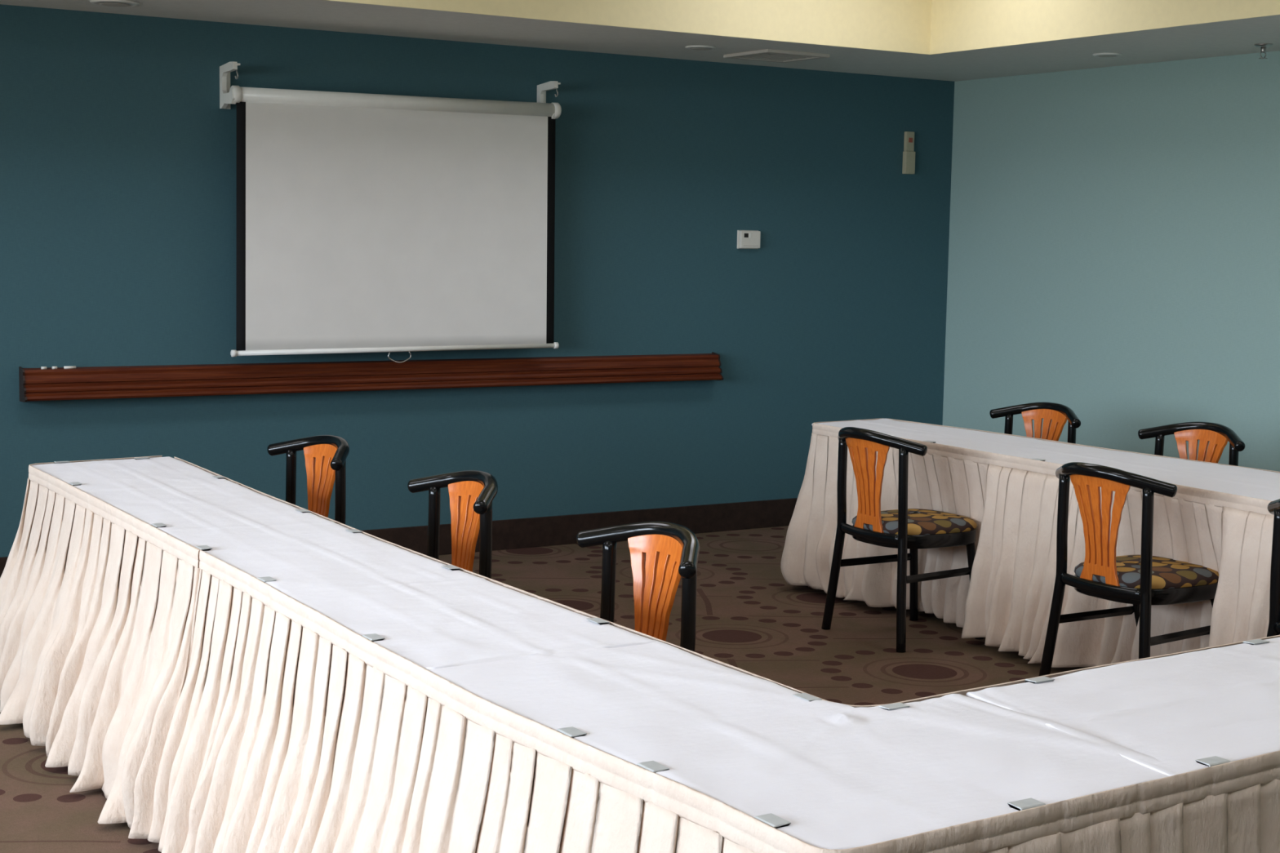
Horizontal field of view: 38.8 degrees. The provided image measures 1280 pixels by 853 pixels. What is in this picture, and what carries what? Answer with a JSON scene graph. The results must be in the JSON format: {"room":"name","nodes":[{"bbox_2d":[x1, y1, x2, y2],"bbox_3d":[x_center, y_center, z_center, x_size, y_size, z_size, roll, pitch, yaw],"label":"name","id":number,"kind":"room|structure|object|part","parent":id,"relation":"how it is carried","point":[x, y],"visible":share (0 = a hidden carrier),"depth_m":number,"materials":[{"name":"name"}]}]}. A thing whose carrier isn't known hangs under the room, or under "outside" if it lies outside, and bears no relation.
{"room":"conference room","nodes":[
{"label":"conference room","id":0,"kind":"room"},
{"bbox_2d":[0,4,954,557],"bbox_3d":[-2.510,-0.545,7.917,10.300,2.488,0.150,-3,7,-32],"label":"wall","id":1,"kind":"structure","parent":0,"point":[118,148],"depth_m":9.10,"materials":[{"name":"teal paint"}]},
{"bbox_2d":[18,351,723,402],"bbox_3d":[-1.108,-0.247,8.678,3.590,0.149,0.104,-3,7,-32],"label":"wooden rail","id":2,"kind":"object","parent":1,"relation":"attached to","point":[50,384],"visible":1,"depth_m":8.50,"materials":[{"name":"brown wood"}]},
{"bbox_2d":[63,365,75,368],"bbox_3d":[-2.463,-0.255,7.844,0.050,0.011,0.012,-3,7,-34],"label":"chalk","id":3,"kind":"object","parent":2,"relation":"on","point":[68,366],"visible":1,"depth_m":7.84,"materials":[{"name":"white"}]},
{"bbox_2d":[219,61,561,363],"bbox_3d":[-1.137,-0.980,8.528,1.670,1.357,0.179,-3,7,-32],"label":"projection screen","id":4,"kind":"object","parent":1,"relation":"attached to","point":[366,223],"visible":1,"depth_m":8.45,"materials":[{"name":"white fabric"}]},
{"bbox_3d":[-1.814,-0.327,8.105,0.024,0.032,0.032,-3,7,-32],"label":"bar knob","id":5,"kind":"part","parent":4,"relation":"part of","materials":[{"name":"white plastic"}]},
{"bbox_3d":[-1.129,-0.326,8.532,0.120,0.055,0.010,-3,7,-32],"label":"pull handle","id":6,"kind":"part","parent":4,"relation":"part of","materials":[{"name":"silver metal"}]},
{"bbox_3d":[-0.416,-0.401,8.972,0.024,0.032,0.032,-3,7,-32],"label":"bar knob","id":7,"kind":"part","parent":4,"relation":"part of","materials":[{"name":"white plastic"}]},
{"bbox_2d":[0,497,797,577],"bbox_3d":[-2.488,0.625,7.967,10.000,0.151,0.014,-3,7,-32],"label":"baseboard","id":8,"kind":"structure","parent":1,"relation":"attached to","point":[540,531],"depth_m":9.35,"materials":[{"name":"brown wood"}]},
{"bbox_2d":[737,230,760,248],"bbox_3d":[0.583,-0.998,9.691,0.134,0.098,0.038,-3,7,-32],"label":"thermostat","id":9,"kind":"object","parent":1,"relation":"attached to","point":[746,239],"visible":1,"depth_m":9.67,"materials":[{"name":"white plastic"}]},
{"bbox_2d":[902,131,915,173],"bbox_3d":[1.515,-1.540,10.216,0.068,0.236,0.032,-3,7,-32],"label":"fire alarm","id":10,"kind":"object","parent":1,"relation":"attached to","point":[908,155],"visible":1,"depth_m":10.20,"materials":[{"name":"beige plastic"}]},
{"bbox_2d":[0,525,1088,852],"bbox_3d":[0.095,1.233,3.854,10.300,0.120,10.100,-3,7,-32],"label":"floor","id":11,"kind":"structure","parent":0,"point":[749,618],"depth_m":7.06,"materials":[{"name":"carpet"}]},
{"bbox_2d":[0,455,199,839],"bbox_3d":[-1.743,0.575,5.591,0.622,0.744,2.244,-1,6,-17],"label":"table skirt","id":12,"kind":"object","parent":11,"relation":"on","point":[97,601],"visible":0.96,"depth_m":5.23,"materials":[{"name":"beige fabric"}]},
{"bbox_2d":[266,435,349,524],"bbox_3d":[-1.289,0.468,6.336,0.557,0.848,0.534,-4,7,-38],"label":"dining chair","id":13,"kind":"object","parent":11,"relation":"on","point":[331,452],"visible":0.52,"depth_m":6.46,"materials":[{"name":"black metal"}]},
{"bbox_3d":[-1.271,0.468,6.617,0.045,0.790,0.091,1,6,-5],"label":"leg","id":14,"kind":"part","parent":13,"relation":"part of","materials":[{"name":"black metal"}]},
{"bbox_3d":[-1.132,0.081,6.415,0.166,0.089,0.524,-4,7,-38],"label":"rail","id":15,"kind":"part","parent":13,"relation":"part of","materials":[{"name":"black metal"}]},
{"bbox_3d":[-1.017,0.506,6.290,0.091,0.790,0.045,3,6,19],"label":"leg","id":16,"kind":"part","parent":13,"relation":"part of","materials":[{"name":"black metal"}]},
{"bbox_2d":[407,470,497,578],"bbox_3d":[-0.702,0.570,5.452,0.557,0.848,0.534,-2,7,-30],"label":"dining chair","id":17,"kind":"object","parent":11,"relation":"on","point":[476,490],"visible":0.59,"depth_m":5.56,"materials":[{"name":"orange wood"}]},
{"bbox_3d":[-0.650,0.571,5.728,0.045,0.790,0.091,1,6,2],"label":"leg","id":18,"kind":"part","parent":17,"relation":"part of","materials":[{"name":"black metal"}]},
{"bbox_3d":[-0.532,0.185,5.512,0.166,0.089,0.524,-2,7,-30],"label":"rail","id":19,"kind":"part","parent":17,"relation":"part of","materials":[{"name":"black metal"}]},
{"bbox_3d":[-0.439,0.612,5.373,0.091,0.790,0.045,4,7,26],"label":"leg","id":20,"kind":"part","parent":17,"relation":"part of","materials":[{"name":"black metal"}]},
{"bbox_2d":[576,521,699,652],"bbox_3d":[-0.131,0.678,4.501,0.557,0.848,0.534,-3,7,-33],"label":"dining chair","id":21,"kind":"object","parent":11,"relation":"on","point":[672,550],"visible":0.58,"depth_m":4.61,"materials":[{"name":"orange wood"}]},
{"bbox_3d":[-0.089,0.679,4.779,0.045,0.790,0.091,1,6,0],"label":"leg","id":22,"kind":"part","parent":21,"relation":"part of","materials":[{"name":"black metal"}]},
{"bbox_3d":[0.035,0.293,4.566,0.166,0.089,0.524,-3,7,-33],"label":"rail","id":23,"kind":"part","parent":21,"relation":"part of","materials":[{"name":"black metal"}]},
{"bbox_3d":[0.135,0.719,4.431,0.091,0.790,0.045,4,6,24],"label":"leg","id":24,"kind":"part","parent":21,"relation":"part of","materials":[{"name":"black metal"}]},
{"bbox_2d":[147,544,1279,852],"bbox_3d":[1.157,0.739,4.505,4.195,0.743,2.861,-3,7,-32],"label":"table skirt","id":25,"kind":"object","parent":11,"relation":"on","point":[291,730],"visible":1,"depth_m":3.39,"materials":[{"name":"beige fabric"}]},
{"bbox_2d":[174,457,1279,707],"bbox_3d":[0.770,0.607,5.755,3.523,0.751,3.947,-3,7,-32],"label":"table skirt","id":26,"kind":"object","parent":11,"relation":"on","point":[963,692],"visible":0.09,"depth_m":3.71,"materials":[{"name":"beige fabric"}]},
{"bbox_2d":[821,426,983,652],"bbox_3d":[1.053,0.418,7.232,0.557,0.848,0.534,-3,7,-32],"label":"dining chair","id":27,"kind":"object","parent":11,"relation":"on","point":[904,528],"visible":0.98,"depth_m":7.10,"materials":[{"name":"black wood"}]},
{"bbox_3d":[0.784,0.433,7.313,0.091,0.790,0.045,4,6,24],"label":"leg","id":28,"kind":"part","parent":27,"relation":"part of","materials":[{"name":"black metal"}]},
{"bbox_3d":[0.898,0.048,7.094,0.166,0.089,0.524,-3,7,-32],"label":"rail","id":29,"kind":"part","parent":27,"relation":"part of","materials":[{"name":"black metal"}]},
{"bbox_3d":[1.006,0.473,6.964,0.045,0.790,0.091,1,6,1],"label":"leg","id":30,"kind":"part","parent":27,"relation":"part of","materials":[{"name":"black metal"}]},
{"bbox_3d":[1.135,0.606,7.526,0.035,0.415,0.088,4,6,24],"label":"leg","id":31,"kind":"part","parent":27,"relation":"part of","materials":[{"name":"black metal"}]},
{"bbox_3d":[1.090,0.424,7.259,0.454,0.057,0.415,-3,7,-32],"label":"seat frame","id":32,"kind":"part","parent":27,"relation":"part of","materials":[{"name":"black metal"}]},
{"bbox_3d":[1.091,0.388,7.255,0.458,0.074,0.419,-3,7,-32],"label":"seat","id":33,"kind":"part","parent":27,"relation":"part of","materials":[{"name":"fabric"}]},
{"bbox_3d":[1.330,0.641,7.219,0.088,0.415,0.035,1,6,1],"label":"leg","id":34,"kind":"part","parent":27,"relation":"part of","materials":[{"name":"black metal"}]},
{"bbox_2d":[780,417,1279,667],"bbox_3d":[1.884,0.527,6.682,0.914,0.743,4.079,-3,7,-32],"label":"table skirt","id":35,"kind":"object","parent":11,"relation":"on","point":[1012,501],"visible":0.58,"depth_m":6.87,"materials":[{"name":"beige fabric"}]},
{"bbox_2d":[989,402,1080,444],"bbox_3d":[1.688,0.324,8.250,0.557,0.848,0.534,-3,7,-37],"label":"dining chair","id":36,"kind":"object","parent":11,"relation":"on","point":[1059,413],"visible":0.35,"depth_m":8.36,"materials":[{"name":"orange wood"}]},
{"bbox_3d":[1.709,0.325,8.527,0.045,0.790,0.091,1,6,-4],"label":"leg","id":37,"kind":"part","parent":36,"relation":"part of","materials":[{"name":"black metal"}]},
{"bbox_3d":[1.848,-0.062,8.325,0.166,0.089,0.524,-3,7,-37],"label":"rail","id":38,"kind":"part","parent":36,"relation":"part of","materials":[{"name":"black metal"}]},
{"bbox_3d":[1.962,0.363,8.199,0.091,0.790,0.045,3,6,19],"label":"leg","id":39,"kind":"part","parent":36,"relation":"part of","materials":[{"name":"black metal"}]},
{"bbox_2d":[1038,462,1218,676],"bbox_3d":[1.700,0.535,6.208,0.557,0.848,0.534,-3,7,-33],"label":"dining chair","id":40,"kind":"object","parent":11,"relation":"on","point":[1145,580],"visible":0.96,"depth_m":6.07,"materials":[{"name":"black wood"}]},
{"bbox_3d":[1.429,0.551,6.285,0.091,0.790,0.045,4,6,24],"label":"leg","id":41,"kind":"part","parent":40,"relation":"part of","materials":[{"name":"black metal"}]},
{"bbox_3d":[1.545,0.165,6.067,0.166,0.089,0.524,-3,7,-33],"label":"rail","id":42,"kind":"part","parent":40,"relation":"part of","materials":[{"name":"black metal"}]},
{"bbox_3d":[1.777,0.723,6.503,0.035,0.415,0.088,4,6,23],"label":"leg","id":43,"kind":"part","parent":40,"relation":"part of","materials":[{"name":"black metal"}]},
{"bbox_3d":[1.736,0.542,6.236,0.454,0.057,0.415,-3,7,-33],"label":"seat frame","id":44,"kind":"part","parent":40,"relation":"part of","materials":[{"name":"black metal"}]},
{"bbox_3d":[1.736,0.505,6.232,0.458,0.074,0.419,-3,7,-33],"label":"seat","id":45,"kind":"part","parent":40,"relation":"part of","materials":[{"name":"fabric"}]},
{"bbox_3d":[1.656,0.591,5.940,0.045,0.790,0.091,1,6,0],"label":"leg","id":46,"kind":"part","parent":40,"relation":"part of","materials":[{"name":"black metal"}]},
{"bbox_2d":[1137,422,1244,466],"bbox_3d":[2.152,0.416,7.441,0.557,0.848,0.534,-3,7,-36],"label":"dining chair","id":47,"kind":"object","parent":11,"relation":"on","point":[1218,435],"visible":0.31,"depth_m":7.55,"materials":[{"name":"orange wood"}]},
{"bbox_3d":[2.181,0.417,7.718,0.045,0.790,0.091,1,6,-3],"label":"leg","id":48,"kind":"part","parent":47,"relation":"part of","materials":[{"name":"black metal"}]},
{"bbox_3d":[2.315,0.030,7.512,0.166,0.089,0.524,-3,7,-36],"label":"rail","id":49,"kind":"part","parent":47,"relation":"part of","materials":[{"name":"black metal"}]},
{"bbox_3d":[2.424,0.456,7.383,0.091,0.790,0.045,3,6,21],"label":"leg","id":50,"kind":"part","parent":47,"relation":"part of","materials":[{"name":"black metal"}]},
{"bbox_2d":[1266,498,1279,637],"bbox_3d":[2.171,0.621,5.455,0.557,0.848,0.534,-3,7,-32],"label":"dining chair","id":51,"kind":"object","parent":11,"relation":"on","point":[1273,507],"visible":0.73,"depth_m":5.49,"materials":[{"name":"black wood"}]},
{"bbox_3d":[2.018,0.252,5.314,0.166,0.089,0.524,-3,7,-32],"label":"rail","id":52,"kind":"part","parent":51,"relation":"part of","materials":[{"name":"black metal"}]},
{"bbox_3d":[-1.419,0.591,5.609,0.420,0.742,1.805,-3,7,-32],"label":"folding table","id":53,"kind":"object","parent":11,"relation":"on","visible":0},
{"bbox_2d":[31,456,657,670],"bbox_3d":[-1.045,0.283,4.966,0.518,0.017,3.382,-3,7,-31],"label":"tablecloth","id":54,"kind":"object","parent":53,"relation":"on","point":[427,613],"visible":1,"depth_m":4.36,"materials":[{"name":"white fabric"}]},
{"bbox_2d":[54,461,70,463],"bbox_3d":[-2.006,0.131,6.301,0.048,0.018,0.030,-3,7,-32],"label":"clip","id":55,"kind":"object","parent":54,"relation":"attached to","point":[55,461],"visible":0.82,"depth_m":6.30,"materials":[{"name":"silver plastic"}]},
{"bbox_2d":[68,481,81,486],"bbox_3d":[-1.796,0.189,5.775,0.030,0.018,0.048,-3,7,-32],"label":"clip","id":56,"kind":"object","parent":54,"relation":"attached to","point":[77,483],"visible":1,"depth_m":5.76,"materials":[{"name":"silver plastic"}]},
{"bbox_2d":[134,457,150,459],"bbox_3d":[-1.768,0.120,6.449,0.048,0.018,0.030,-3,7,-32],"label":"clip","id":57,"kind":"object","parent":54,"relation":"attached to","point":[138,457],"visible":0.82,"depth_m":6.44,"materials":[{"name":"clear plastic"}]},
{"bbox_2d":[151,523,166,528],"bbox_3d":[-1.322,0.279,4.991,0.030,0.018,0.048,-3,7,-32],"label":"clip","id":58,"kind":"object","parent":54,"relation":"attached to","point":[155,525],"visible":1,"depth_m":4.98,"materials":[{"name":"silver plastic"}]},
{"bbox_2d":[195,545,212,551],"bbox_3d":[-1.117,0.317,4.649,0.030,0.018,0.048,-3,7,-32],"label":"clip","id":59,"kind":"object","parent":54,"relation":"attached to","point":[204,548],"visible":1,"depth_m":4.63,"materials":[{"name":"silver plastic"}]},
{"bbox_2d":[212,475,225,479],"bbox_3d":[-1.390,0.174,5.991,0.030,0.018,0.048,-3,7,-32],"label":"clip","id":60,"kind":"object","parent":54,"relation":"attached to","point":[216,477],"visible":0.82,"depth_m":5.98,"materials":[{"name":"silver plastic"}]},
{"bbox_2d":[257,576,276,582],"bbox_3d":[-0.871,0.364,4.240,0.030,0.018,0.048,-3,7,-32],"label":"clip","id":61,"kind":"object","parent":54,"relation":"attached to","point":[268,579],"visible":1,"depth_m":4.23,"materials":[{"name":"silver plastic"}]},
{"bbox_2d":[295,509,311,512],"bbox_3d":[-0.983,0.253,5.295,0.030,0.018,0.048,-3,7,-32],"label":"clip","id":62,"kind":"object","parent":54,"relation":"attached to","point":[299,510],"visible":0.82,"depth_m":5.29,"materials":[{"name":"silver plastic"}]},
{"bbox_2d":[346,528,362,533],"bbox_3d":[-0.781,0.292,4.952,0.030,0.018,0.048,-3,7,-32],"label":"clip","id":63,"kind":"object","parent":54,"relation":"attached to","point":[353,531],"visible":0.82,"depth_m":4.94,"materials":[{"name":"silver plastic"}]},
{"bbox_2d":[362,633,384,641],"bbox_3d":[-0.536,0.431,3.651,0.030,0.018,0.048,-3,7,-32],"label":"clip","id":64,"kind":"object","parent":54,"relation":"attached to","point":[374,637],"visible":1,"depth_m":3.64,"materials":[{"name":"silver plastic"}]},
{"bbox_2d":[441,564,460,570],"bbox_3d":[-0.462,0.351,4.436,0.030,0.018,0.048,-3,7,-32],"label":"clip","id":65,"kind":"object","parent":54,"relation":"attached to","point":[451,567],"visible":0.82,"depth_m":4.42,"materials":[{"name":"silver metal"}]},
{"bbox_2d":[586,617,609,624],"bbox_3d":[-0.089,0.419,3.847,0.030,0.018,0.048,-3,7,-32],"label":"clip","id":66,"kind":"object","parent":54,"relation":"attached to","point":[597,620],"visible":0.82,"depth_m":3.84,"materials":[{"name":"silver plastic"}]},
{"bbox_3d":[0.772,0.886,3.142,1.575,0.742,0.470,-3,7,-32],"label":"folding table","id":67,"kind":"object","parent":11,"relation":"on","visible":0},
{"bbox_2d":[423,640,1189,849],"bbox_3d":[0.235,0.497,3.109,0.782,0.019,1.203,-3,7,-32],"label":"tablecloth","id":68,"kind":"object","parent":67,"relation":"on","point":[843,776],"visible":1,"depth_m":2.95,"materials":[{"name":"white fabric"}]},
{"bbox_2d":[556,726,586,737],"bbox_3d":[-0.112,0.508,2.977,0.030,0.018,0.048,-3,7,-32],"label":"clip","id":69,"kind":"object","parent":68,"relation":"attached to","point":[571,731],"visible":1,"depth_m":2.97,"materials":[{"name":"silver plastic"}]},
{"bbox_2d":[636,760,669,773],"bbox_3d":[0.020,0.530,2.790,0.030,0.018,0.048,-3,7,-32],"label":"clip","id":70,"kind":"object","parent":68,"relation":"attached to","point":[654,766],"visible":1,"depth_m":2.79,"materials":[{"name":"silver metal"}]},
{"bbox_2d":[754,813,791,828],"bbox_3d":[0.185,0.559,2.541,0.030,0.018,0.048,-3,7,-32],"label":"clip","id":71,"kind":"object","parent":68,"relation":"attached to","point":[773,820],"visible":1,"depth_m":2.54,"materials":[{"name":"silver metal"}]},
{"bbox_2d":[792,693,822,701],"bbox_3d":[0.298,0.489,3.232,0.030,0.018,0.048,-3,7,-32],"label":"clip","id":72,"kind":"object","parent":68,"relation":"attached to","point":[805,696],"visible":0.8,"depth_m":3.23,"materials":[{"name":"silver metal"}]},
{"bbox_2d":[878,702,910,710],"bbox_3d":[0.445,0.497,3.179,0.048,0.018,0.030,-3,7,-32],"label":"clip","id":73,"kind":"object","parent":68,"relation":"attached to","point":[896,705],"visible":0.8,"depth_m":3.17,"materials":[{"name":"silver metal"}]},
{"bbox_2d":[1007,798,1045,810],"bbox_3d":[0.561,0.556,2.637,0.048,0.018,0.030,-3,7,-32],"label":"clip","id":74,"kind":"object","parent":68,"relation":"attached to","point":[1020,805],"visible":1,"depth_m":2.63,"materials":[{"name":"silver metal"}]},
{"bbox_3d":[2.394,0.620,5.997,0.480,0.742,1.805,-3,7,-32],"label":"folding table","id":75,"kind":"object","parent":11,"relation":"on","visible":0},
{"bbox_2d":[811,418,1279,501],"bbox_3d":[1.971,0.167,6.635,0.650,0.015,3.938,-2,7,-31],"label":"tablecloth","id":76,"kind":"object","parent":75,"relation":"on","point":[1239,481],"visible":0.97,"depth_m":7.02,"materials":[{"name":"white fabric"}]},
{"bbox_2d":[1031,458,1045,461],"bbox_3d":[1.511,0.133,6.892,0.030,0.018,0.048,-3,7,-32],"label":"clip","id":77,"kind":"object","parent":76,"relation":"attached to","point":[1041,460],"visible":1,"depth_m":6.88,"materials":[{"name":"silver plastic"}]},
{"bbox_2d":[0,0,1279,81],"bbox_3d":[0.147,-1.630,3.558,10.300,0.662,10.100,-3,7,-32],"label":"ceiling","id":78,"kind":"structure","parent":0,"point":[1234,37],"depth_m":8.34,"materials":[{"name":"paint"}]},
{"bbox_2d":[89,0,140,7],"bbox_3d":[-2.152,-1.734,7.441,0.200,0.011,0.200,-3,7,-32],"label":"recessed light","id":79,"kind":"object","parent":78,"relation":"in","point":[122,3],"visible":1,"depth_m":7.41,"materials":[{"name":"white plastic"}]},
{"bbox_2d":[684,44,715,49],"bbox_3d":[0.292,-1.825,8.754,0.150,0.011,0.150,-3,7,-32],"label":"recessed light","id":80,"kind":"object","parent":78,"relation":"in","point":[697,46],"visible":1,"depth_m":8.72,"materials":[{"name":"white plastic"}]},
{"bbox_2d":[723,48,830,62],"bbox_3d":[0.679,-1.847,9.048,0.380,0.016,0.380,-3,7,-32],"label":"ceiling vent","id":81,"kind":"object","parent":78,"relation":"in","point":[765,55],"visible":1,"depth_m":9.01,"materials":[{"name":"white metal"}]},
{"bbox_2d":[327,0,1279,54],"bbox_3d":[0.113,-1.640,3.641,7.829,0.662,7.578,-3,7,-32],"label":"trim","id":82,"kind":"structure","parent":78,"relation":"attached to","point":[926,27],"depth_m":8.28,"materials":[{"name":"beige paint"}]},
{"bbox_2d":[1092,53,1122,57],"bbox_3d":[2.253,-1.789,8.748,0.140,0.011,0.140,-3,7,-32],"label":"recessed light","id":83,"kind":"object","parent":78,"relation":"in","point":[1099,55],"visible":1,"depth_m":8.72,"materials":[{"name":"white plastic"}]},
{"bbox_2d":[1254,43,1272,58],"bbox_3d":[2.821,-1.697,8.215,0.080,0.066,0.080,-3,7,-32],"label":"sprinkler","id":84,"kind":"object","parent":78,"relation":"attached to","point":[1263,46],"visible":1,"depth_m":8.20,"materials":[{"name":"silver metal"}]},
{"bbox_3d":[2.821,-1.692,8.215,0.024,0.052,0.035,4,7,26],"label":"frame","id":85,"kind":"part","parent":84,"relation":"part of","materials":[{"name":"silver metal"}]},
{"bbox_2d":[942,50,1279,471],"bbox_3d":[4.426,-0.262,6.396,0.150,2.488,9.800,-3,7,-32],"label":"wall","id":86,"kind":"structure","parent":0,"point":[1114,241],"depth_m":9.35,"materials":[{"name":"blue paint"}]},
{"bbox_3d":[2.162,0.816,4.058,1.725,0.742,0.500,-3,7,-32],"label":"folding table","id":87,"kind":"object","parent":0,"visible":0},
{"bbox_2d":[965,637,1279,776],"bbox_3d":[2.035,0.445,3.941,3.302,0.014,0.564,-3,7,-34],"label":"tablecloth","id":88,"kind":"object","parent":87,"relation":"on","point":[1180,710],"visible":0.99,"depth_m":3.24,"materials":[{"name":"white fabric"}]},
{"bbox_2d":[1025,676,1054,683],"bbox_3d":[0.747,0.481,3.394,0.048,0.018,0.030,-3,7,-32],"label":"clip","id":89,"kind":"object","parent":88,"relation":"attached to","point":[1039,679],"visible":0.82,"depth_m":3.39,"materials":[{"name":"clear plastic"}]},
{"bbox_2d":[1195,755,1230,767],"bbox_3d":[0.907,0.537,2.875,0.048,0.018,0.030,-3,7,-32],"label":"clip","id":90,"kind":"object","parent":88,"relation":"attached to","point":[1211,761],"visible":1,"depth_m":2.87,"materials":[{"name":"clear plastic"}]},
{"bbox_2d":[1243,639,1269,644],"bbox_3d":[1.275,0.453,3.756,0.048,0.018,0.030,-3,7,-32],"label":"clip","id":91,"kind":"object","parent":88,"relation":"attached to","point":[1255,641],"visible":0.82,"depth_m":3.75,"materials":[{"name":"clear plastic"}]}
]}

